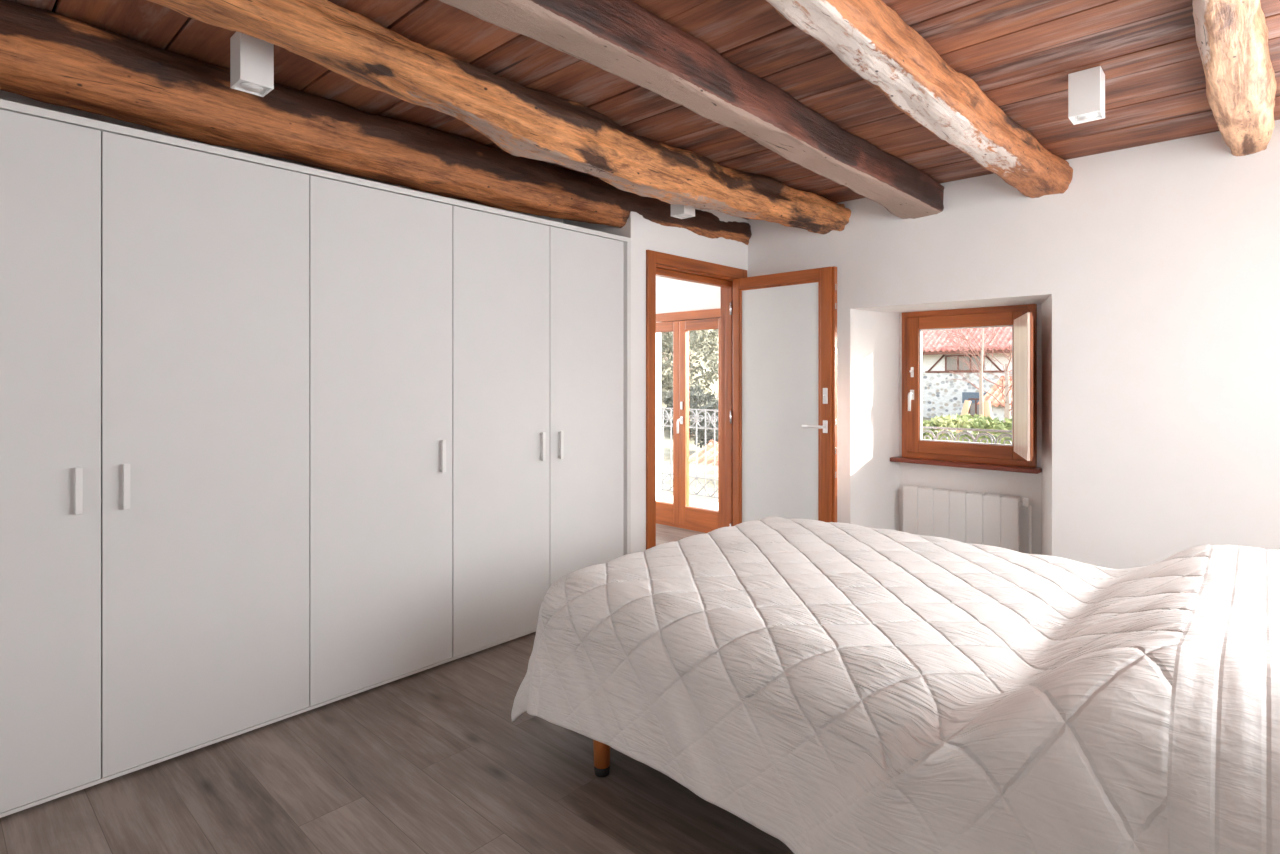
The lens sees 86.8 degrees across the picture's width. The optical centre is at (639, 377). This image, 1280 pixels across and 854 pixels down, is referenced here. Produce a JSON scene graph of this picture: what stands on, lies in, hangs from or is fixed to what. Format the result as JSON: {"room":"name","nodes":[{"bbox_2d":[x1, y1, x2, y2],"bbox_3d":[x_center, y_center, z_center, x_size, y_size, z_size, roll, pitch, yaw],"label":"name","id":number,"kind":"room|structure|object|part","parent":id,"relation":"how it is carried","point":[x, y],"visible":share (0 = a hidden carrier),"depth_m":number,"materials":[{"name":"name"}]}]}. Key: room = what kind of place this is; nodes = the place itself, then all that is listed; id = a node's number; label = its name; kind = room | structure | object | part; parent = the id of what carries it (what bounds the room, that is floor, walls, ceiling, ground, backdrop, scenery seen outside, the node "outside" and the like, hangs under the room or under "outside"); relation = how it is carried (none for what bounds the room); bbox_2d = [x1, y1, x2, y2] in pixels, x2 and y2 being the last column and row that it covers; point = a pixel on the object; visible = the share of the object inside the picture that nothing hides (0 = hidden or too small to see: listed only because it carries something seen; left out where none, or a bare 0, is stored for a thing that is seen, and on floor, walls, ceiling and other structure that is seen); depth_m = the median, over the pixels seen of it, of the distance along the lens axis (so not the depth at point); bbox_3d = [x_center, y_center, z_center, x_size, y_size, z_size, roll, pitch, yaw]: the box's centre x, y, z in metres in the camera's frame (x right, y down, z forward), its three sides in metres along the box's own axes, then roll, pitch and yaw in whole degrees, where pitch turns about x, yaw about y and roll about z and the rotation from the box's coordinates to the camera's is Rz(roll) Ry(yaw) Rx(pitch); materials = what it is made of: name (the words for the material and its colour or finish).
{"room":"bedroom","nodes":[
{"label":"bedroom","id":0,"kind":"room"},
{"bbox_2d":[0,90,562,222],"bbox_3d":[-2.081,0.037,2.907,0.160,2.605,4.455,0,0,43],"label":"wall","id":1,"kind":"structure","parent":0,"point":[4,95],"depth_m":2.80,"materials":[{"name":"white paint"}]},
{"bbox_2d":[0,523,793,853],"bbox_3d":[-0.706,1.400,3.071,7.600,0.120,6.560,0,0,43],"label":"floor","id":2,"kind":"structure","parent":0,"point":[434,760],"depth_m":2.18,"materials":[{"name":"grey wood"}]},
{"bbox_2d":[0,99,630,817],"bbox_3d":[-1.340,0.250,3.117,0.604,2.180,3.136,0,0,43],"label":"surround","id":3,"kind":"object","parent":2,"relation":"on","point":[6,105],"visible":0.22,"depth_m":2.86,"materials":[{"name":"white wood"}]},
{"bbox_2d":[0,109,308,812],"bbox_3d":[-1.961,0.251,2.426,0.628,2.122,1.278,0,0,43],"label":"wardrobe","id":4,"kind":"object","parent":3,"relation":"on","point":[154,297],"visible":1,"depth_m":2.29,"materials":[{"name":"white wood"}]},
{"bbox_3d":[-1.981,0.251,1.997,0.020,2.122,0.616,0,0,43],"label":"door","id":5,"kind":"part","parent":4,"relation":"part of","materials":[{"name":"white paint"}]},
{"bbox_3d":[-1.795,0.360,2.163,0.028,0.150,0.018,0,0,43],"label":"handle","id":6,"kind":"part","parent":4,"relation":"part of","materials":[{"name":"white metal"}]},
{"bbox_3d":[-1.711,0.360,2.254,0.028,0.150,0.018,0,0,43],"label":"handle","id":7,"kind":"part","parent":4,"relation":"part of","materials":[{"name":"white metal"}]},
{"bbox_3d":[-1.548,0.251,2.467,0.020,2.122,0.654,0,0,43],"label":"door","id":8,"kind":"part","parent":4,"relation":"part of","materials":[{"name":"white paint"}]},
{"bbox_2d":[309,175,451,705],"bbox_3d":[-1.308,0.251,3.134,0.628,2.122,0.648,0,0,43],"label":"wardrobe","id":9,"kind":"object","parent":3,"relation":"on","point":[380,262],"visible":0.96,"depth_m":2.90,"materials":[{"name":"white wood"}]},
{"bbox_3d":[-0.910,0.360,3.123,0.028,0.150,0.018,0,0,43],"label":"handle","id":10,"kind":"part","parent":9,"relation":"part of","materials":[{"name":"white metal"}]},
{"bbox_2d":[452,206,622,656],"bbox_3d":[-0.698,0.251,3.796,0.628,2.122,1.153,0,0,43],"label":"wardrobe","id":11,"kind":"object","parent":3,"relation":"on","point":[537,309],"visible":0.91,"depth_m":3.50,"materials":[{"name":"white wood"}]},
{"bbox_3d":[-0.686,0.251,3.401,0.020,2.122,0.584,0,0,43],"label":"door","id":12,"kind":"part","parent":11,"relation":"part of","materials":[{"name":"white paint"}]},
{"bbox_3d":[-0.511,0.360,3.556,0.028,0.150,0.018,0,0,43],"label":"handle","id":13,"kind":"part","parent":11,"relation":"part of","materials":[{"name":"white metal"}]},
{"bbox_3d":[-0.427,0.360,3.647,0.028,0.150,0.018,0,0,43],"label":"handle","id":14,"kind":"part","parent":11,"relation":"part of","materials":[{"name":"white metal"}]},
{"bbox_3d":[-0.296,0.251,3.825,0.020,2.122,0.561,0,0,43],"label":"door","id":15,"kind":"part","parent":11,"relation":"part of","materials":[{"name":"white paint"}]},
{"bbox_3d":[-0.296,0.263,4.250,0.604,2.154,0.055,0,0,43],"label":"panel","id":16,"kind":"part","parent":3,"relation":"part of","materials":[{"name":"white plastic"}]},
{"bbox_2d":[593,740,610,776],"bbox_3d":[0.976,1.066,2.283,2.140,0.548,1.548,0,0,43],"label":"bed leg","id":17,"kind":"object","parent":2,"relation":"on","point":[601,751],"visible":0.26,"depth_m":2.27,"materials":[{"name":"orange wood"}]},
{"bbox_2d":[511,516,1279,853],"bbox_3d":[0.931,0.886,2.322,2.324,0.739,1.788,0,0,43],"label":"quilt","id":18,"kind":"object","parent":17,"relation":"on","point":[827,687],"visible":1,"depth_m":1.69,"materials":[{"name":"white fabric"}]},
{"bbox_2d":[903,485,1030,553],"bbox_3d":[2.104,1.034,4.406,0.783,0.612,0.125,0,0,43],"label":"radiator","id":19,"kind":"object","parent":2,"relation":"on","point":[990,519],"visible":0.62,"depth_m":4.36,"materials":[{"name":"white metal"}]},
{"bbox_2d":[10,0,1279,219],"bbox_3d":[0.053,-1.235,1.828,4.600,0.140,5.660,0,0,43],"label":"ceiling","id":20,"kind":"structure","parent":0,"point":[1021,54],"depth_m":2.53,"materials":[{"name":"brown wood"}]},
{"bbox_2d":[230,32,273,96],"bbox_3d":[-1.329,-1.079,2.320,0.104,0.173,0.104,0,0,43],"label":"ceiling spotlight","id":21,"kind":"object","parent":20,"relation":"attached to","point":[251,58],"visible":0.98,"depth_m":2.29,"materials":[{"name":"white metal"}]},
{"bbox_2d":[0,0,751,244],"bbox_3d":[-1.156,-1.025,3.045,0.313,0.283,5.511,0,0,43],"label":"ceiling beam","id":22,"kind":"structure","parent":20,"relation":"attached to","point":[46,56],"depth_m":2.64,"materials":[{"name":"brown wood"}]},
{"bbox_2d":[147,0,850,233],"bbox_3d":[-0.643,-1.037,2.573,0.344,0.258,5.516,0,0,44],"label":"ceiling beam","id":23,"kind":"structure","parent":20,"relation":"attached to","point":[523,121],"depth_m":2.61,"materials":[{"name":"brown wood"}]},
{"bbox_2d":[671,204,694,218],"bbox_3d":[0.254,-1.061,4.009,0.104,0.208,0.104,0,0,43],"label":"ceiling spotlight","id":24,"kind":"object","parent":20,"relation":"attached to","point":[679,211],"visible":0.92,"depth_m":3.98,"materials":[{"name":"white metal"}]},
{"bbox_2d":[439,0,943,218],"bbox_3d":[-0.138,-1.073,2.106,0.277,0.186,5.510,0,0,43],"label":"ceiling beam","id":25,"kind":"structure","parent":20,"relation":"attached to","point":[621,38],"depth_m":2.39,"materials":[{"name":"brown wood"}]},
{"bbox_2d":[766,0,1072,197],"bbox_3d":[0.336,-1.075,1.669,0.276,0.183,5.510,0,0,43],"label":"ceiling beam","id":26,"kind":"structure","parent":20,"relation":"attached to","point":[869,37],"depth_m":2.40,"materials":[{"name":"brown wood"}]},
{"bbox_2d":[1068,66,1104,124],"bbox_3d":[1.713,-1.081,2.596,0.104,0.168,0.104,0,0,43],"label":"ceiling spotlight","id":27,"kind":"object","parent":20,"relation":"attached to","point":[1086,88],"visible":1,"depth_m":2.56,"materials":[{"name":"white metal"}]},
{"bbox_2d":[1192,0,1276,155],"bbox_3d":[0.938,-1.089,1.114,0.204,0.154,5.510,0,0,43],"label":"ceiling beam","id":28,"kind":"structure","parent":20,"relation":"attached to","point":[1232,35],"depth_m":2.27,"materials":[{"name":"brown wood"}]},
{"bbox_2d":[563,208,747,552],"bbox_3d":[0.141,0.030,4.742,0.620,2.620,1.254,0,0,43],"label":"wall","id":29,"kind":"structure","parent":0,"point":[645,234],"depth_m":4.16,"materials":[{"name":"white paint"}]},
{"bbox_2d":[656,120,1279,568],"bbox_3d":[1.229,1.565,5.170,7.600,5.950,0.850,0,0,43],"label":"wall","id":30,"kind":"structure","parent":0,"point":[1153,279],"depth_m":3.51,"materials":[{"name":"white paint"}]},
{"bbox_2d":[656,308,720,532],"bbox_3d":[0.360,0.375,6.056,1.140,1.930,0.166,0,0,43],"label":"door","id":31,"kind":"structure","parent":30,"relation":"in","point":[679,514],"depth_m":6.02,"materials":[{"name":"brown wood"}]},
{"bbox_3d":[0.185,0.400,6.235,0.360,1.820,0.060,0,0,43],"label":"rail","id":32,"kind":"part","parent":31,"relation":"part of","materials":[{"name":"brown wood"}]},
{"bbox_3d":[0.351,0.350,5.996,0.030,0.280,0.066,0,0,43],"label":"lever handle","id":33,"kind":"part","parent":31,"relation":"part of","materials":[{"name":"silver metal"}]},
{"bbox_3d":[0.552,0.400,5.896,0.360,1.820,0.060,0,0,43],"label":"rail","id":34,"kind":"part","parent":31,"relation":"part of","materials":[{"name":"brown wood"}]},
{"bbox_2d":[661,494,717,510],"bbox_3d":[0.752,1.427,6.829,2.250,0.145,0.938,0,0,43],"label":"balcony slab","id":35,"kind":"object","parent":30,"relation":"attached to","point":[705,504],"depth_m":7.37,"materials":[{"name":"concrete"}]},
{"bbox_2d":[661,407,717,497],"bbox_3d":[0.986,0.848,7.115,2.205,1.015,0.024,0,0,43],"label":"balcony railing","id":36,"kind":"object","parent":35,"relation":"on","point":[669,417],"visible":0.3,"depth_m":7.44,"materials":[{"name":"grey metal"}]},
{"bbox_2d":[646,250,836,549],"bbox_3d":[0.647,0.275,4.347,0.981,2.130,1.090,0,0,43],"label":"door","id":37,"kind":"structure","parent":30,"relation":"in","point":[779,330],"depth_m":4.50,"materials":[{"name":"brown wood"}]},
{"bbox_3d":[0.411,0.275,4.564,0.018,2.130,1.090,0,0,43],"label":"architrave","id":38,"kind":"part","parent":37,"relation":"part of","materials":[{"name":"brown wood"}]},
{"bbox_3d":[0.939,0.313,4.552,0.050,2.030,0.635,0,0,-45],"label":"rail","id":39,"kind":"part","parent":37,"relation":"part of","materials":[{"name":"brown wood"}]},
{"bbox_3d":[0.939,0.271,4.552,0.024,1.795,0.635,0,0,-45],"label":"panel","id":40,"kind":"part","parent":37,"relation":"part of","materials":[{"name":"white wood"}]},
{"bbox_3d":[1.108,0.308,4.301,0.065,0.080,0.151,0,0,-45],"label":"lever handle","id":41,"kind":"part","parent":37,"relation":"part of","materials":[{"name":"silver metal"}]},
{"bbox_3d":[1.167,0.113,4.276,0.016,0.100,0.032,0,0,-45],"label":"lock plate","id":42,"kind":"part","parent":37,"relation":"part of","materials":[{"name":"silver metal"}]},
{"bbox_2d":[890,304,1041,473],"bbox_3d":[2.000,0.061,4.264,0.971,1.033,0.598,0,0,43],"label":"window","id":43,"kind":"structure","parent":30,"relation":"in","point":[1020,456],"depth_m":4.35,"materials":[{"name":"brown wood"}]},
{"bbox_3d":[1.849,0.153,4.626,0.028,0.145,0.061,0,0,43],"label":"handle","id":44,"kind":"part","parent":43,"relation":"part of","materials":[{"name":"white metal"}]},
{"bbox_3d":[2.119,0.564,4.442,0.905,0.028,0.175,0,0,43],"label":"sill","id":45,"kind":"part","parent":43,"relation":"part of","materials":[{"name":"red wood"}]},
{"bbox_3d":[2.135,0.048,4.445,0.579,0.929,0.060,0,0,43],"label":"sash rail","id":46,"kind":"part","parent":43,"relation":"part of","materials":[{"name":"brown wood"}]},
{"bbox_3d":[2.237,0.048,3.971,0.014,0.819,0.520,0,0,22],"label":"shutter panel","id":47,"kind":"part","parent":43,"relation":"part of","materials":[{"name":"white wood"}]},
{"bbox_3d":[2.251,0.048,3.965,0.016,0.819,0.520,0,0,22],"label":"shutter frame","id":48,"kind":"part","parent":43,"relation":"part of","materials":[{"name":"brown wood"}]},
{"bbox_2d":[922,426,1011,443],"bbox_3d":[2.401,0.450,4.728,1.242,0.180,0.088,0,0,43],"label":"guard","id":49,"kind":"object","parent":30,"relation":"attached to","point":[926,427],"visible":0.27,"depth_m":4.83,"materials":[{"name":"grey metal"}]},
{"bbox_3d":[2.401,0.450,4.728,1.242,0.180,0.088,0,0,43],"label":"rail","id":50,"kind":"part","parent":49,"relation":"part of","materials":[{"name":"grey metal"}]},
{"label":"outside","id":51,"kind":"structure","parent":0,"visible":0},
{"bbox_2d":[661,329,996,501],"bbox_3d":[19.200,-5.229,50.342,100.000,19.180,89.940,0,0,43],"label":"ground","id":52,"kind":"structure","parent":51,"point":[692,447],"depth_m":17.84,"materials":[{"name":"white"}]},
{"bbox_2d":[662,332,692,353],"bbox_3d":[1.011,-2.861,34.396,4.022,3.928,3.895,0,0,-19],"label":"tree","id":53,"kind":"object","parent":52,"relation":"on","point":[663,332],"visible":0.02,"depth_m":33.78,"materials":[{"name":"green plant"}]},
{"bbox_2d":[661,330,717,397],"bbox_3d":[1.963,-0.558,29.631,3.738,3.833,4.153,0,0,19],"label":"tree","id":54,"kind":"object","parent":52,"relation":"on","point":[705,380],"visible":0.46,"depth_m":28.70,"materials":[{"name":"green plant"}]},
{"bbox_2d":[661,382,717,437],"bbox_3d":[1.801,1.308,24.841,2.728,2.328,2.650,0,0,43],"label":"tree","id":55,"kind":"object","parent":52,"relation":"on","point":[699,398],"visible":0.23,"depth_m":24.48,"materials":[{"name":"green plant"}]},
{"bbox_2d":[689,399,717,447],"bbox_3d":[2.661,1.612,21.574,2.163,2.107,2.161,0,0,11],"label":"tree","id":56,"kind":"object","parent":52,"relation":"on","point":[700,432],"visible":0.2,"depth_m":21.17,"materials":[{"name":"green plant"}]},
{"bbox_2d":[689,440,717,466],"bbox_3d":[3.340,2.792,17.642,4.293,2.096,3.372,0,0,43],"label":"shed","id":57,"kind":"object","parent":52,"relation":"on","point":[710,446],"visible":0.06,"depth_m":18.43,"materials":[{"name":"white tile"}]},
{"bbox_2d":[693,329,717,345],"bbox_3d":[3.443,-3.796,38.997,4.822,4.660,5.147,0,0,43],"label":"tree","id":58,"kind":"object","parent":52,"relation":"on","point":[711,337],"visible":0.02,"depth_m":38.21,"materials":[{"name":"green plant"}]},
{"bbox_2d":[956,400,970,432],"bbox_3d":[7.472,1.455,15.960,0.611,1.886,0.146,0,0,30],"label":"stake","id":59,"kind":"object","parent":52,"relation":"on","point":[966,406],"visible":0.34,"depth_m":15.81,"materials":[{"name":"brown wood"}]},
{"bbox_2d":[922,327,1011,417],"bbox_3d":[20.946,-0.832,41.197,14.255,7.143,10.877,0,0,43],"label":"stone house","id":60,"kind":"structure","parent":52,"relation":"on","point":[940,397],"depth_m":38.06,"materials":[{"name":"stone"}]},
{"bbox_3d":[18.069,-0.820,37.716,2.010,0.880,0.018,0,0,43],"label":"pane","id":61,"kind":"part","parent":60,"relation":"part of","materials":[{"name":"beige glass"}]},
{"bbox_3d":[18.517,1.620,37.303,0.730,0.960,0.018,0,0,43],"label":"pane","id":62,"kind":"part","parent":60,"relation":"part of","materials":[{"name":"grey glass"}]},
{"bbox_2d":[922,414,1011,443],"bbox_3d":[4.795,1.387,10.949,5.321,1.905,1.288,0,0,43],"label":"hedge","id":63,"kind":"object","parent":52,"relation":"on","point":[975,422],"visible":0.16,"depth_m":10.36,"materials":[{"name":"green plant"}]},
{"bbox_2d":[942,327,999,433],"bbox_3d":[7.801,0.370,15.856,1.453,4.142,1.305,0,0,43],"label":"young tree","id":64,"kind":"object","parent":52,"relation":"on","point":[981,410],"visible":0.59,"depth_m":15.69,"materials":[{"name":"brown plant"}]},
{"bbox_2d":[944,329,1011,421],"bbox_3d":[11.821,0.203,21.543,4.106,4.682,3.372,0,0,43],"label":"bare tree","id":65,"kind":"object","parent":52,"relation":"on","point":[1008,402],"visible":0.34,"depth_m":21.77,"materials":[{"name":"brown plant"}]},
{"bbox_2d":[984,400,993,434],"bbox_3d":[8.018,1.449,15.403,0.147,1.873,0.440,0,0,-23],"label":"stake","id":66,"kind":"object","parent":52,"relation":"on","point":[987,404],"visible":0.34,"depth_m":15.47,"materials":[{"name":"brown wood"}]},
{"bbox_2d":[977,376,1011,421],"bbox_3d":[20.303,1.257,30.737,7.790,2.766,5.722,0,0,43],"label":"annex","id":67,"kind":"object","parent":52,"relation":"on","point":[998,411],"visible":0.06,"depth_m":31.38,"materials":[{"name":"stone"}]}
]}

